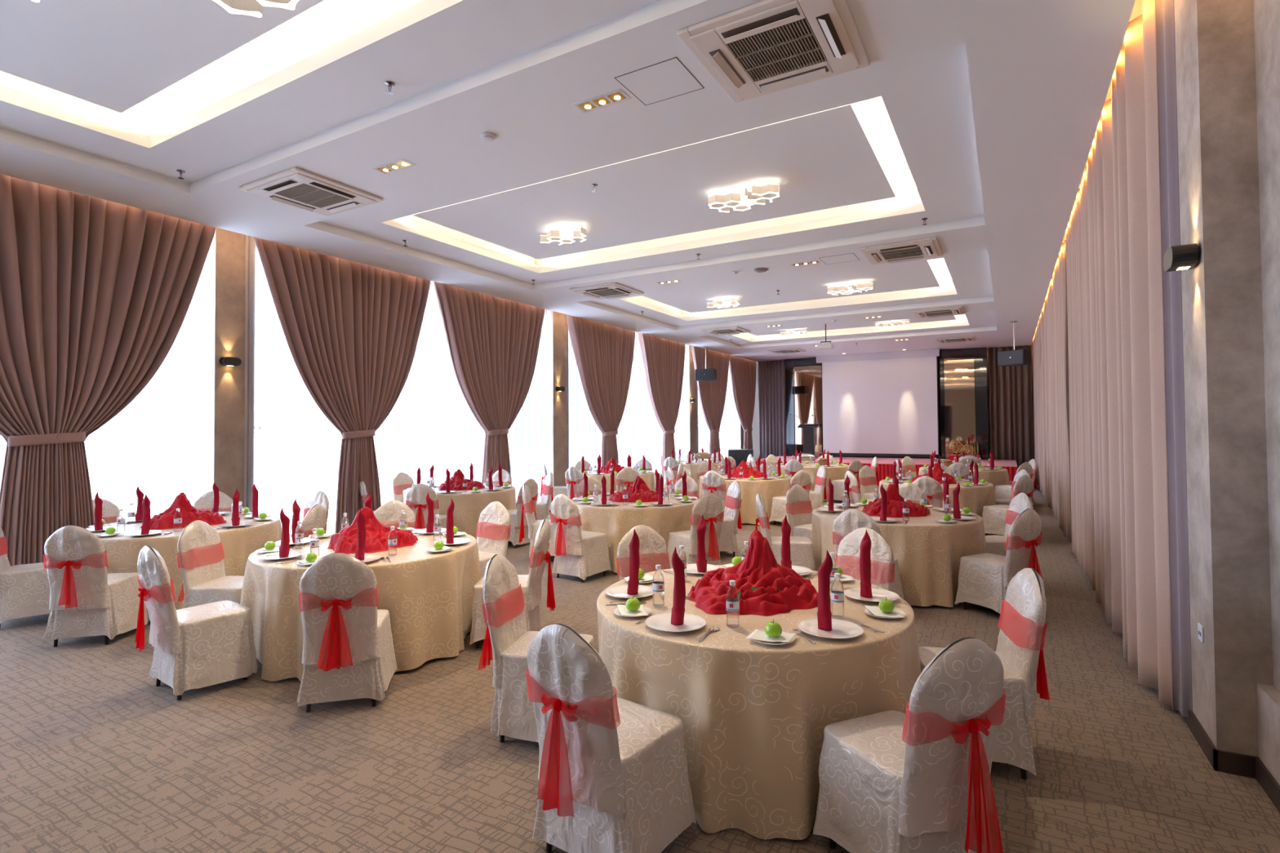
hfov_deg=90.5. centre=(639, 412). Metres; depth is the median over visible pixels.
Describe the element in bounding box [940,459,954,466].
bread basket
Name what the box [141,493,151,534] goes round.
rolled napkin
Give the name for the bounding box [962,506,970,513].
apple
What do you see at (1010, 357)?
grille
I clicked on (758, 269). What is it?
smoke detector
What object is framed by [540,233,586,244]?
diffuser
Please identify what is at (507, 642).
banquet chair
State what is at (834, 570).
water bottle
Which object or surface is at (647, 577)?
paper napkin
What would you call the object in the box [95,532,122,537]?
plate
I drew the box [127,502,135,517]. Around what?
water bottle
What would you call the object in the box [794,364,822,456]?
wall mirror
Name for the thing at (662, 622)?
dinner plate
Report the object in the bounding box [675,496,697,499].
dinner plate
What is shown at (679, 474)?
banquet chair
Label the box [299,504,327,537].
banquet chair
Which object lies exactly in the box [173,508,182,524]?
water bottle
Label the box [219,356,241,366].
wall sconce
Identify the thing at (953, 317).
ceiling
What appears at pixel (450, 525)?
rolled napkin
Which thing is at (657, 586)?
water bottle
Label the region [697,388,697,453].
window
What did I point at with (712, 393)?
curtain
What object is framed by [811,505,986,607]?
tablecloth
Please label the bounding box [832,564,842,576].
apple
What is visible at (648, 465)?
banquet chair
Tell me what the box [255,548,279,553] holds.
plate
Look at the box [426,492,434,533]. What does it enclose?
rolled napkin
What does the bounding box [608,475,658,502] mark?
cloth
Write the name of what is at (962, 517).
dinner plate
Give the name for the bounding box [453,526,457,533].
apple
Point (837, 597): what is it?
water bottle
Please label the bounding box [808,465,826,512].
banquet chair
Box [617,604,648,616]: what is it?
paper napkin
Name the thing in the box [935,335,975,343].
air conditioner
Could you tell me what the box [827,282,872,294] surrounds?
ceiling lamp
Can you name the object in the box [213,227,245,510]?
column
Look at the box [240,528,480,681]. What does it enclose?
tablecloth
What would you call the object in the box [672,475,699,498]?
banquet chair
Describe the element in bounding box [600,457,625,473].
cloth
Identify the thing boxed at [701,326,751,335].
air conditioner
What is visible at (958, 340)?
return grille
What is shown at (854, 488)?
banquet chair
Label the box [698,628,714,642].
knife
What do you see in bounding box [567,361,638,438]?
window
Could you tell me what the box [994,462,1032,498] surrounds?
banquet chair
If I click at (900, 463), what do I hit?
rolled napkin
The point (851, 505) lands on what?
dinner plate
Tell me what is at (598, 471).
rolled napkin
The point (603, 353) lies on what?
curtain
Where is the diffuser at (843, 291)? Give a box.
[827,287,872,294]
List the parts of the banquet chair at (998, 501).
sash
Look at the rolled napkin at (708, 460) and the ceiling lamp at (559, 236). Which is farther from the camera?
the rolled napkin at (708, 460)
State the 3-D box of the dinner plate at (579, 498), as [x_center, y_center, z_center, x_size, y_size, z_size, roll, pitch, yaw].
[-0.722,1.115,8.133,0.286,0.022,0.286,-1,-1,30]
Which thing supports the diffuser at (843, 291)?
attached to the ceiling lamp at (844, 290)
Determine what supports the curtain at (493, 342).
hanging from the ceiling at (984, 115)
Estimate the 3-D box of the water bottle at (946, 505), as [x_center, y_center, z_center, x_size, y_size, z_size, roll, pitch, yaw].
[3.166,0.958,6.524,0.062,0.211,0.062,-1,-1,15]
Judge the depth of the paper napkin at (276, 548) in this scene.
4.82 m
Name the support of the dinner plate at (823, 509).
on the tablecloth at (928, 552)
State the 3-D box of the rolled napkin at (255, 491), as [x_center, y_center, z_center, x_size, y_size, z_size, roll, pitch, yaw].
[-4.089,0.930,6.745,0.061,0.358,0.074,0,-1,-29]
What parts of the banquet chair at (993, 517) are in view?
sash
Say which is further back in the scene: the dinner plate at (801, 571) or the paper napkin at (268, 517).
the paper napkin at (268, 517)
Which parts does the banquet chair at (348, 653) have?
leg, sash, leg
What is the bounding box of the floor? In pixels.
[0,483,1279,852]
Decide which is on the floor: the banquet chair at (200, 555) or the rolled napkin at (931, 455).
the banquet chair at (200, 555)
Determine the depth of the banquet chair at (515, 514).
8.95 m
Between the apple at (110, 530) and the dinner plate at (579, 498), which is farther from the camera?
the dinner plate at (579, 498)
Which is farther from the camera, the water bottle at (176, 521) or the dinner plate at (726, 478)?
the dinner plate at (726, 478)
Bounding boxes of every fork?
[792,628,816,644]
[860,604,899,607]
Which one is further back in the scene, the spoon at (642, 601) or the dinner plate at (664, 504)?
the dinner plate at (664, 504)
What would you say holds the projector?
hanging from the ceiling at (984, 115)
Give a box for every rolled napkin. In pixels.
[93,491,102,530]
[135,485,143,520]
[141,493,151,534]
[211,481,219,512]
[231,488,239,525]
[252,484,258,516]
[279,507,289,557]
[291,498,300,543]
[354,508,365,559]
[364,492,372,509]
[416,466,421,484]
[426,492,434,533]
[430,464,434,485]
[445,466,450,492]
[445,498,454,543]
[469,462,473,479]
[488,466,493,489]
[497,463,502,485]
[581,455,584,472]
[582,471,588,497]
[596,457,600,474]
[598,453,601,467]
[600,474,607,504]
[609,468,614,494]
[626,455,630,466]
[626,528,639,594]
[642,454,645,470]
[654,468,659,494]
[657,475,663,504]
[671,546,685,625]
[681,471,687,497]
[688,448,690,462]
[695,514,706,572]
[707,457,711,471]
[713,448,715,462]
[718,448,720,461]
[724,455,728,473]
[727,458,731,478]
[756,455,760,471]
[763,458,767,478]
[777,456,781,475]
[781,515,791,568]
[783,449,786,464]
[798,451,801,463]
[817,550,832,631]
[826,450,830,466]
[827,477,833,511]
[839,449,842,464]
[844,475,850,506]
[859,529,872,598]
[880,483,887,520]
[892,460,896,480]
[893,475,898,493]
[897,458,902,479]
[928,462,932,477]
[929,451,933,467]
[933,450,935,465]
[942,477,951,511]
[952,481,960,518]
[955,452,958,462]
[968,459,973,480]
[973,462,978,484]
[989,452,993,469]
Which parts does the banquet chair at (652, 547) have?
sash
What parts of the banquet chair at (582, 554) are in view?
sash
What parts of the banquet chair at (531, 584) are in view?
leg, sash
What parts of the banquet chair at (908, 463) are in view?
sash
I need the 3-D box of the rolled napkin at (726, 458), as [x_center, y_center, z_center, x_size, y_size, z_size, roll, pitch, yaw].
[1.667,1.014,12.273,0.061,0.358,0.074,0,-1,-30]
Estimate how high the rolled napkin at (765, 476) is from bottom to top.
0.358 m
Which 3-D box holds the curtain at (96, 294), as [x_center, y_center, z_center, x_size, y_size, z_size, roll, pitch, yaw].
[-5.856,-0.282,6.225,0.288,4.063,3.110,-1,-1,30]
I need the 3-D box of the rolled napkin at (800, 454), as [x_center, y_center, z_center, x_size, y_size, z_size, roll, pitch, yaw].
[3.653,1.048,14.472,0.066,0.361,0.071,0,-1,-31]
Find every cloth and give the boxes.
[140,492,226,529]
[327,506,418,553]
[438,469,485,490]
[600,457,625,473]
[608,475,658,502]
[687,529,817,615]
[731,460,763,478]
[862,483,929,517]
[910,462,956,484]
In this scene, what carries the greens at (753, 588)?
on the cloth at (759, 568)
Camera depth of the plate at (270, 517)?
6.47 m
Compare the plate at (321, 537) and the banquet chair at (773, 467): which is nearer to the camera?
the plate at (321, 537)
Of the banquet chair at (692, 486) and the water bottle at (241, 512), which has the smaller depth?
the water bottle at (241, 512)
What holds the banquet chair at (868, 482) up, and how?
on the floor
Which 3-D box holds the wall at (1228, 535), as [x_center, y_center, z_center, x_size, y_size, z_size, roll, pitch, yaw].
[7.746,-0.335,11.169,0.510,4.460,18.820,-1,-1,30]
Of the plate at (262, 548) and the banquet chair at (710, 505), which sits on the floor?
the banquet chair at (710, 505)
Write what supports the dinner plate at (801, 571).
on the tablecloth at (754, 716)
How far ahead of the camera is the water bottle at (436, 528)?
5.29 m
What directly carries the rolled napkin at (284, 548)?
on the dinner plate at (273, 556)
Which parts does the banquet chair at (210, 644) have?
sash, leg, leg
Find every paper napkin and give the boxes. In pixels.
[89,523,111,527]
[94,533,123,535]
[254,516,273,519]
[257,546,279,551]
[296,558,318,564]
[308,533,332,537]
[397,527,414,530]
[426,545,452,551]
[442,531,466,535]
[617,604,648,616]
[624,573,656,582]
[631,503,648,506]
[724,564,733,567]
[746,629,796,642]
[830,574,853,580]
[864,604,905,617]
[935,519,955,522]
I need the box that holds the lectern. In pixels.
[790,413,819,458]
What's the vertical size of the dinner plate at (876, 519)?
0.022 m
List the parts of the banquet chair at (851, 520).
sash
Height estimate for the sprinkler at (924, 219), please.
0.073 m
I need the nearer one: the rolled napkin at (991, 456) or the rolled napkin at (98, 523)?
the rolled napkin at (98, 523)
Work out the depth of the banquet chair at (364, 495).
9.08 m
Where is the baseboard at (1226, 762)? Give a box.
[1178,710,1279,813]
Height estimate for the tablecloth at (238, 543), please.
0.749 m
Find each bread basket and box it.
[817,457,826,466]
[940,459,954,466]
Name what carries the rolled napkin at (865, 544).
on the dinner plate at (877, 594)
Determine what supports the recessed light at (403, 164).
in the ceiling at (984, 115)
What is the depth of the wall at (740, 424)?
24.20 m
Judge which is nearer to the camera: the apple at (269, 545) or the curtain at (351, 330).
the apple at (269, 545)
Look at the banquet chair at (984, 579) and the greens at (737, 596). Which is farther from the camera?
the banquet chair at (984, 579)
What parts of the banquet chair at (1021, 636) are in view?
sash, leg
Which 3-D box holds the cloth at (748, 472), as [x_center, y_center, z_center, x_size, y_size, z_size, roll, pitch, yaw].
[1.931,1.038,11.706,0.677,0.299,0.670,1,-2,-38]
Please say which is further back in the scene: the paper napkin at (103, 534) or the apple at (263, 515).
the apple at (263, 515)
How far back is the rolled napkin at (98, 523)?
5.89 m
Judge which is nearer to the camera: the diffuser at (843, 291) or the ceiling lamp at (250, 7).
the ceiling lamp at (250, 7)
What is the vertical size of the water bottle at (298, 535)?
0.211 m
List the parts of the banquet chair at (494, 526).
sash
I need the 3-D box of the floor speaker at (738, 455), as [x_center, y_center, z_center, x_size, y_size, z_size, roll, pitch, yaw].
[3.295,1.679,20.699,0.800,0.920,0.628,-1,-1,10]
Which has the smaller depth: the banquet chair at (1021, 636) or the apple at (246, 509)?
the banquet chair at (1021, 636)
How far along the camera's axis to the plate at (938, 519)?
6.02 m
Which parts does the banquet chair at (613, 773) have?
leg, sash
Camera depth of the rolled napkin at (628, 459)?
12.43 m
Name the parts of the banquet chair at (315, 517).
sash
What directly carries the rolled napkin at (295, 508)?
on the dinner plate at (304, 540)
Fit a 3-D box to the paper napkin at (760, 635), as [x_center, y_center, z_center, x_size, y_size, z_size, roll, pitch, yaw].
[0.577,0.980,2.773,0.206,0.011,0.130,-1,-1,18]
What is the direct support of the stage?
on the floor
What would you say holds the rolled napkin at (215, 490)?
on the dinner plate at (220, 513)
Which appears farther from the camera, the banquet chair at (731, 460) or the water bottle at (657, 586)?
the banquet chair at (731, 460)
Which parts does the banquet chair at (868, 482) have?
sash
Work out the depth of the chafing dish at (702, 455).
16.11 m
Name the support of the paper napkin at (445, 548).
on the plate at (450, 547)
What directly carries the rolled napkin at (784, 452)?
on the dinner plate
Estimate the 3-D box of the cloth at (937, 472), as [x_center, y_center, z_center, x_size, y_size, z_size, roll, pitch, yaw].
[4.775,0.978,10.288,0.672,0.316,0.676,0,-1,-7]
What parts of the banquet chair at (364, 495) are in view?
sash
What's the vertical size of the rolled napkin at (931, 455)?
0.361 m
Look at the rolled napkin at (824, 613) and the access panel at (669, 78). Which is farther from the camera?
the access panel at (669, 78)
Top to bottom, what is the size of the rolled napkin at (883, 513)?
0.361 m
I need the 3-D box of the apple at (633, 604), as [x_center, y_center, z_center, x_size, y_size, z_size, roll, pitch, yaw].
[-0.035,0.956,3.177,0.074,0.070,0.074,0,-1,-28]
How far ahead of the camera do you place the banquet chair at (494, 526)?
6.21 m
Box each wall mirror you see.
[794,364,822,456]
[943,356,975,458]
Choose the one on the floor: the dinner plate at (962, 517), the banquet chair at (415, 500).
the banquet chair at (415, 500)
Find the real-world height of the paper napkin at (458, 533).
0.011 m
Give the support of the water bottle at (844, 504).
on the tablecloth at (928, 552)
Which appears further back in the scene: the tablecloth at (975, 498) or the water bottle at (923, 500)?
the tablecloth at (975, 498)
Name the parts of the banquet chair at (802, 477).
sash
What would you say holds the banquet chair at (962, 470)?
on the floor
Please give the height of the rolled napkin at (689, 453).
0.361 m
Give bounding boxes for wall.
[552,311,568,486]
[689,345,697,460]
[740,423,742,448]
[742,342,1035,459]
[1173,0,1273,756]
[1253,0,1279,785]
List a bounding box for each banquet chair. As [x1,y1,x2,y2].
[0,526,51,627]
[41,524,147,647]
[92,497,123,524]
[135,545,257,700]
[176,520,244,608]
[192,490,232,513]
[289,490,329,538]
[296,552,397,712]
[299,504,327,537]
[359,480,375,513]
[373,500,416,528]
[391,472,413,502]
[405,483,446,528]
[469,519,555,648]
[475,501,511,578]
[477,554,594,742]
[492,469,512,485]
[507,478,538,548]
[515,471,553,519]
[519,484,555,558]
[525,623,697,852]
[540,463,567,512]
[549,493,611,582]
[564,466,583,499]
[574,460,591,471]
[577,476,601,497]
[614,466,639,492]
[616,524,670,581]
[634,459,652,471]
[640,455,664,487]
[653,462,683,493]
[663,457,679,485]
[666,466,700,498]
[666,493,724,568]
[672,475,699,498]
[697,462,715,493]
[702,470,726,511]
[710,452,724,461]
[720,456,736,472]
[720,480,742,556]
[746,453,751,468]
[751,457,756,471]
[755,493,814,570]
[760,461,777,474]
[765,454,777,466]
[768,469,811,524]
[784,459,811,490]
[785,484,812,541]
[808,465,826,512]
[813,637,1005,852]
[817,453,835,463]
[831,458,862,502]
[832,508,904,599]
[835,527,894,591]
[844,471,873,504]
[858,465,878,499]
[859,457,879,493]
[895,459,905,477]
[898,483,927,505]
[901,456,916,478]
[911,475,942,507]
[918,568,1049,779]
[932,464,954,477]
[947,462,969,479]
[954,508,1042,613]
[982,475,1033,535]
[984,493,1033,555]
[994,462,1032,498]
[995,469,1030,505]
[1009,458,1037,504]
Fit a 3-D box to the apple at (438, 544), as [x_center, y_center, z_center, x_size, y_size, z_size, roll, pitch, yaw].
[-1.528,1.003,4.824,0.074,0.070,0.074,-1,-1,17]
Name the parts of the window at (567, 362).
pane, pane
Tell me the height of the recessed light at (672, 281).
0.006 m
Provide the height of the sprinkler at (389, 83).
0.073 m
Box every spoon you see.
[275,558,304,563]
[608,600,644,603]
[695,626,719,639]
[845,619,877,631]
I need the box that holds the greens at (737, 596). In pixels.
[734,591,741,599]
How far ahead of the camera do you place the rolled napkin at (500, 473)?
10.08 m
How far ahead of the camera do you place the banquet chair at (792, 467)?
13.73 m
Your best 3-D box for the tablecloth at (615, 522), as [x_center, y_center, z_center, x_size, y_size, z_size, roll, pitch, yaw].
[-0.090,1.498,8.122,1.752,0.749,1.704,1,-2,-38]
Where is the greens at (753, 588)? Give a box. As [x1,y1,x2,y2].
[750,586,757,591]
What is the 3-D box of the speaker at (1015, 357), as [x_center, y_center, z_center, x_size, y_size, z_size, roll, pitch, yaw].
[8.745,-1.615,14.834,0.358,1.030,0.600,0,-2,-32]
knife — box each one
[605,602,645,605]
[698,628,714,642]
[848,621,884,632]
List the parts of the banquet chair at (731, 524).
sash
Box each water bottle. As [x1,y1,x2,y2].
[116,508,125,524]
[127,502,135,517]
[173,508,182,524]
[239,501,244,515]
[294,520,303,539]
[310,528,319,548]
[341,512,349,528]
[387,526,396,545]
[399,510,407,526]
[433,515,440,531]
[593,484,598,496]
[622,487,627,498]
[652,564,664,592]
[664,485,669,497]
[679,545,686,568]
[725,580,739,611]
[741,541,748,559]
[829,552,837,577]
[831,573,844,603]
[841,493,848,506]
[843,490,848,502]
[873,488,879,500]
[902,498,909,513]
[921,490,927,502]
[944,494,951,508]
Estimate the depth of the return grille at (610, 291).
11.19 m
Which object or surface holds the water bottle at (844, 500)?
on the tablecloth at (928, 552)
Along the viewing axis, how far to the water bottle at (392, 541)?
4.68 m
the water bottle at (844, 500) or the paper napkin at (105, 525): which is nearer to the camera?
the paper napkin at (105, 525)
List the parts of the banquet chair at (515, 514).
sash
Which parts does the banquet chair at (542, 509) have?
sash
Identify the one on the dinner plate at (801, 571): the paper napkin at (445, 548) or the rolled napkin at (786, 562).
the rolled napkin at (786, 562)
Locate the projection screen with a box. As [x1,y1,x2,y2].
[816,348,940,457]
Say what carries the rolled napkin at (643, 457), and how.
on the dinner plate
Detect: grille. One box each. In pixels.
[274,183,349,208]
[590,288,626,296]
[695,368,714,379]
[715,329,737,333]
[725,17,826,82]
[729,451,751,464]
[779,350,795,352]
[880,246,924,260]
[924,311,952,315]
[946,338,966,342]
[998,350,1022,364]
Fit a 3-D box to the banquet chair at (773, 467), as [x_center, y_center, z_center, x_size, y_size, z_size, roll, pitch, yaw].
[2.521,1.484,12.697,0.526,0.966,0.633,-1,-1,23]
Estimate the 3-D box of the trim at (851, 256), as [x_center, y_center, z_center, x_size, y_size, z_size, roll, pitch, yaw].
[2.881,-2.220,9.167,0.480,0.012,0.440,-1,-1,30]
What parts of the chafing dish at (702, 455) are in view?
lid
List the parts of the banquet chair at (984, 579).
leg, sash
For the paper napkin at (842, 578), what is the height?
0.011 m
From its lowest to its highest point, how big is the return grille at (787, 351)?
0.014 m
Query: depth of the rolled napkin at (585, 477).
8.11 m
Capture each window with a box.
[0,231,215,519]
[244,235,436,533]
[436,301,553,502]
[567,325,638,469]
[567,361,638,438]
[637,332,690,472]
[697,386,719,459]
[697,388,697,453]
[720,370,741,458]
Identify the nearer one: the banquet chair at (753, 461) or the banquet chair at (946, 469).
the banquet chair at (946, 469)
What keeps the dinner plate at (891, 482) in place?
on the tablecloth at (975, 498)
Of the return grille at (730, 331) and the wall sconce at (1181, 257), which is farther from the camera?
the return grille at (730, 331)
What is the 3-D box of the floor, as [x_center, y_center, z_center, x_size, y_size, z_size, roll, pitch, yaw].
[1.354,1.968,10.188,10.870,0.100,27.450,-1,-1,30]
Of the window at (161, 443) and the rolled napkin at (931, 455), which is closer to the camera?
the window at (161, 443)
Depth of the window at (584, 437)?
15.38 m
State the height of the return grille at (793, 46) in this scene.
0.014 m
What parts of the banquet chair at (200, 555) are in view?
sash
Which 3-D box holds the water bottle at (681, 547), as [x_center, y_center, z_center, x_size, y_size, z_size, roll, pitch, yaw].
[0.254,0.919,3.866,0.062,0.211,0.062,-1,-1,17]
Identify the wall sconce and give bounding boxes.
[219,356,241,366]
[555,386,564,391]
[689,398,695,402]
[1163,243,1199,271]
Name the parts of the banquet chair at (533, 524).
sash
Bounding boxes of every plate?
[84,526,116,532]
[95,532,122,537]
[124,530,164,537]
[125,517,151,522]
[217,511,231,515]
[218,521,253,528]
[242,513,273,518]
[252,517,274,521]
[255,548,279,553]
[257,551,302,560]
[275,537,315,545]
[297,561,312,565]
[307,533,333,538]
[352,554,381,563]
[414,528,446,534]
[426,546,452,552]
[434,537,471,546]
[437,490,457,493]
[442,532,465,536]
[482,488,502,491]
[573,497,595,501]
[591,502,614,506]
[604,584,655,598]
[613,606,652,617]
[624,576,656,583]
[644,613,706,631]
[649,502,673,506]
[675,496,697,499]
[684,563,721,574]
[723,477,736,479]
[749,629,794,644]
[758,477,774,479]
[780,564,812,575]
[797,618,863,638]
[815,507,842,512]
[830,574,853,582]
[833,503,858,507]
[843,587,899,602]
[863,608,906,618]
[871,517,898,522]
[884,480,902,483]
[934,507,962,512]
[936,519,957,523]
[950,515,975,520]
[960,512,976,515]
[970,483,986,485]
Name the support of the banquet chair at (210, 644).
on the floor
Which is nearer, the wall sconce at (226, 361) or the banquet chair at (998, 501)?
the wall sconce at (226, 361)
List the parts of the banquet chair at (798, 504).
sash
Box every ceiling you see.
[0,0,324,112]
[0,0,1142,361]
[412,101,895,259]
[642,259,939,312]
[747,315,955,335]
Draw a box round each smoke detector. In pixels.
[480,131,496,142]
[754,267,768,272]
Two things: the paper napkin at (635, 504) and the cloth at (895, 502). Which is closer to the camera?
the cloth at (895, 502)
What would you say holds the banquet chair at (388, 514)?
on the floor
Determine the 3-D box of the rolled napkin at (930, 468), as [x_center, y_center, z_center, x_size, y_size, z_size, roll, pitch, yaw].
[4.454,0.938,9.736,0.074,0.358,0.061,1,-2,-41]
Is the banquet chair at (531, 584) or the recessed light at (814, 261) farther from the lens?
the recessed light at (814, 261)
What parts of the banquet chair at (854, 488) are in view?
sash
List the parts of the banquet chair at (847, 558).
sash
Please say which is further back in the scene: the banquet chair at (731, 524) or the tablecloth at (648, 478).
the tablecloth at (648, 478)
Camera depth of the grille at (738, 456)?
20.41 m
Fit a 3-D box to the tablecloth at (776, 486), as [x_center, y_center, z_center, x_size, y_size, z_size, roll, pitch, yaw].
[1.916,1.563,11.687,1.846,0.749,1.736,-1,-1,30]
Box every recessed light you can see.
[372,158,416,174]
[572,88,631,113]
[656,279,682,284]
[764,324,782,327]
[790,260,821,266]
[862,315,883,318]
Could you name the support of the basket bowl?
on the bread basket at (947, 463)
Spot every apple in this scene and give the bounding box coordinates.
[104,525,115,533]
[241,507,248,513]
[258,512,266,519]
[264,541,275,550]
[305,551,317,561]
[315,526,324,535]
[399,524,407,528]
[434,539,444,549]
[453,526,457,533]
[582,497,588,502]
[625,595,640,611]
[635,499,642,505]
[638,568,644,579]
[674,489,679,494]
[682,495,688,500]
[732,555,742,565]
[764,619,782,637]
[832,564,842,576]
[860,497,867,503]
[878,596,894,612]
[942,513,951,520]
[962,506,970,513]
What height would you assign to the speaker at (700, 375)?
1.030 m
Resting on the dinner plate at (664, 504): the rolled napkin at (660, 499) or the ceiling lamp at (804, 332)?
the rolled napkin at (660, 499)
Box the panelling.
[785,347,989,459]
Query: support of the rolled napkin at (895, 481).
on the dinner plate
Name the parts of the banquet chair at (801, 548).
sash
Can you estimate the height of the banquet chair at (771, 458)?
0.966 m
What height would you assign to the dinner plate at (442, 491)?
0.022 m
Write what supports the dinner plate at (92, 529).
on the tablecloth at (238, 543)
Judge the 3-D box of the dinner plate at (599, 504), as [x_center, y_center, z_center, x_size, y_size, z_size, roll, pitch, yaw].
[-0.443,1.101,7.596,0.286,0.022,0.286,-1,-1,30]
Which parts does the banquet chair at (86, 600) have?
leg, sash, leg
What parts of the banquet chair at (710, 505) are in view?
sash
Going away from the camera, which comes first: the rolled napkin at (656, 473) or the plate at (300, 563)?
the plate at (300, 563)
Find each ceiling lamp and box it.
[213,0,298,17]
[540,225,586,244]
[706,298,739,308]
[707,183,779,212]
[780,328,806,336]
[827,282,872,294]
[875,320,909,328]
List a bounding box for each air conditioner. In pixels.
[238,166,383,216]
[569,282,644,299]
[676,0,870,102]
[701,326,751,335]
[768,347,805,354]
[859,236,942,264]
[911,306,965,318]
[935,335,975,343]
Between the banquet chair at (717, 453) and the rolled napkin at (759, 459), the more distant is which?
the banquet chair at (717, 453)
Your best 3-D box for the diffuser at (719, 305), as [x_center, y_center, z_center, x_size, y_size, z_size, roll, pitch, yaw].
[1.725,-2.195,13.099,0.701,0.006,0.368,-1,-1,24]
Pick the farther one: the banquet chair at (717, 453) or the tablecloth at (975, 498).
the banquet chair at (717, 453)
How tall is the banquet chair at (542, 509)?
0.966 m
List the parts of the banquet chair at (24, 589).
sash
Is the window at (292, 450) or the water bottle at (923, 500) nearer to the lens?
the water bottle at (923, 500)
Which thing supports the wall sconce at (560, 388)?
attached to the wall at (560, 424)
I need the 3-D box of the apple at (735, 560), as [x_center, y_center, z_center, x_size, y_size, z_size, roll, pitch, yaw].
[0.642,0.973,4.171,0.074,0.070,0.074,-1,-1,5]
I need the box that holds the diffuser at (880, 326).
[875,324,908,328]
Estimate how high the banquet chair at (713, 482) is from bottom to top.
0.966 m
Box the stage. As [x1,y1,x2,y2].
[755,456,1017,481]
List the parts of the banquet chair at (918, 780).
leg, sash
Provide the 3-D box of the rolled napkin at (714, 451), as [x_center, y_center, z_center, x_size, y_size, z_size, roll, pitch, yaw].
[1.877,1.095,15.979,0.074,0.358,0.061,-1,-2,32]
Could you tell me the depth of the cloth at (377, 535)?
4.99 m
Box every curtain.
[0,173,215,565]
[253,236,430,533]
[433,281,545,484]
[566,314,635,466]
[638,332,685,479]
[691,345,729,455]
[728,355,756,448]
[758,360,786,458]
[987,345,1033,468]
[1032,240,1071,542]
[1066,0,1177,711]
[1154,0,1192,717]
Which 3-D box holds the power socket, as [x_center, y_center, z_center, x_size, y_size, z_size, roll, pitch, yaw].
[2.932,1.154,3.320,0.010,0.084,0.084,-1,-1,30]
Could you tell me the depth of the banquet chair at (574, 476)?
11.78 m
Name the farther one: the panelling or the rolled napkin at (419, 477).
the panelling
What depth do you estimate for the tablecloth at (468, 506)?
9.03 m
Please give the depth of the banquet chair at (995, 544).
6.71 m
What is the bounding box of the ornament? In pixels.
[948,440,980,460]
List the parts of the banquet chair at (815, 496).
sash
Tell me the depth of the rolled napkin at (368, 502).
5.67 m
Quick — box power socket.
[1197,622,1204,643]
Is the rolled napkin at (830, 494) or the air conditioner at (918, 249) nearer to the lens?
the rolled napkin at (830, 494)
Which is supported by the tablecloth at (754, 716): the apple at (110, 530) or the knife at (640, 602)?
the knife at (640, 602)
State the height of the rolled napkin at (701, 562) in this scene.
0.361 m
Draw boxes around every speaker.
[694,346,716,381]
[728,448,753,467]
[997,320,1031,366]
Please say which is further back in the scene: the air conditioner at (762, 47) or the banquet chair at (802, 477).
the banquet chair at (802, 477)
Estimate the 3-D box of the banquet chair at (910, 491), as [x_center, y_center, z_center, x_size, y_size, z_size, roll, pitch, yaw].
[3.245,1.368,7.734,0.526,0.966,0.633,-1,-2,33]
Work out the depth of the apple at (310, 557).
4.38 m
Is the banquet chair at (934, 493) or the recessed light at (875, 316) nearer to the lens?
the banquet chair at (934, 493)
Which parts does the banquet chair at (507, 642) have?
leg, sash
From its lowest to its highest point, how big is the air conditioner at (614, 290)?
0.071 m
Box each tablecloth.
[87,513,281,621]
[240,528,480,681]
[403,484,515,539]
[572,493,698,573]
[582,470,654,493]
[596,564,920,839]
[663,460,720,487]
[699,474,791,524]
[776,462,848,501]
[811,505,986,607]
[878,479,995,534]
[918,466,1009,488]
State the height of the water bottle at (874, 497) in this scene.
0.211 m
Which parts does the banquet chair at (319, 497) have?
sash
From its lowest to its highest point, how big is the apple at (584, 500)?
0.070 m
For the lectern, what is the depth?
21.21 m
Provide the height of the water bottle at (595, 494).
0.211 m
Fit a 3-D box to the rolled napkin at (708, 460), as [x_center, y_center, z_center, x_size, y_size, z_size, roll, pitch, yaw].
[1.292,1.003,11.751,0.068,0.361,0.065,1,-2,-36]
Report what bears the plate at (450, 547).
on the tablecloth at (428, 597)
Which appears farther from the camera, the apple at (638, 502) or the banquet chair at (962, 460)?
the banquet chair at (962, 460)
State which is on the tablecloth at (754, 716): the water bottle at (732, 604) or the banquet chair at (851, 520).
the water bottle at (732, 604)
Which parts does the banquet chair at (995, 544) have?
sash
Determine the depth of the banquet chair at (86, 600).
4.97 m
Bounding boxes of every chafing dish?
[694,450,711,462]
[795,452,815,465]
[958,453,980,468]
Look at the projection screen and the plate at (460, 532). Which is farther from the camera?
the projection screen
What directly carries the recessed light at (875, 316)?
in the ceiling at (984, 115)
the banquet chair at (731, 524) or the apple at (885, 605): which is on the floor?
the banquet chair at (731, 524)
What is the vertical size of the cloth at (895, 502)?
0.313 m
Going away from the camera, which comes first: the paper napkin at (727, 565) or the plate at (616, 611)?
the plate at (616, 611)
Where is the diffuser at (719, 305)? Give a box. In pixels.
[706,303,739,308]
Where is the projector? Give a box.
[817,323,834,350]
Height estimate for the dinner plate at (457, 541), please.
0.022 m
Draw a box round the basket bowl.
[940,462,954,466]
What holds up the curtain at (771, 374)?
hanging from the ceiling at (984, 115)
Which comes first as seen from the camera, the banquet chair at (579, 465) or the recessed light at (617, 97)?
the recessed light at (617, 97)
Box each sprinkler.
[176,168,185,178]
[384,80,395,94]
[591,183,597,191]
[921,217,927,225]

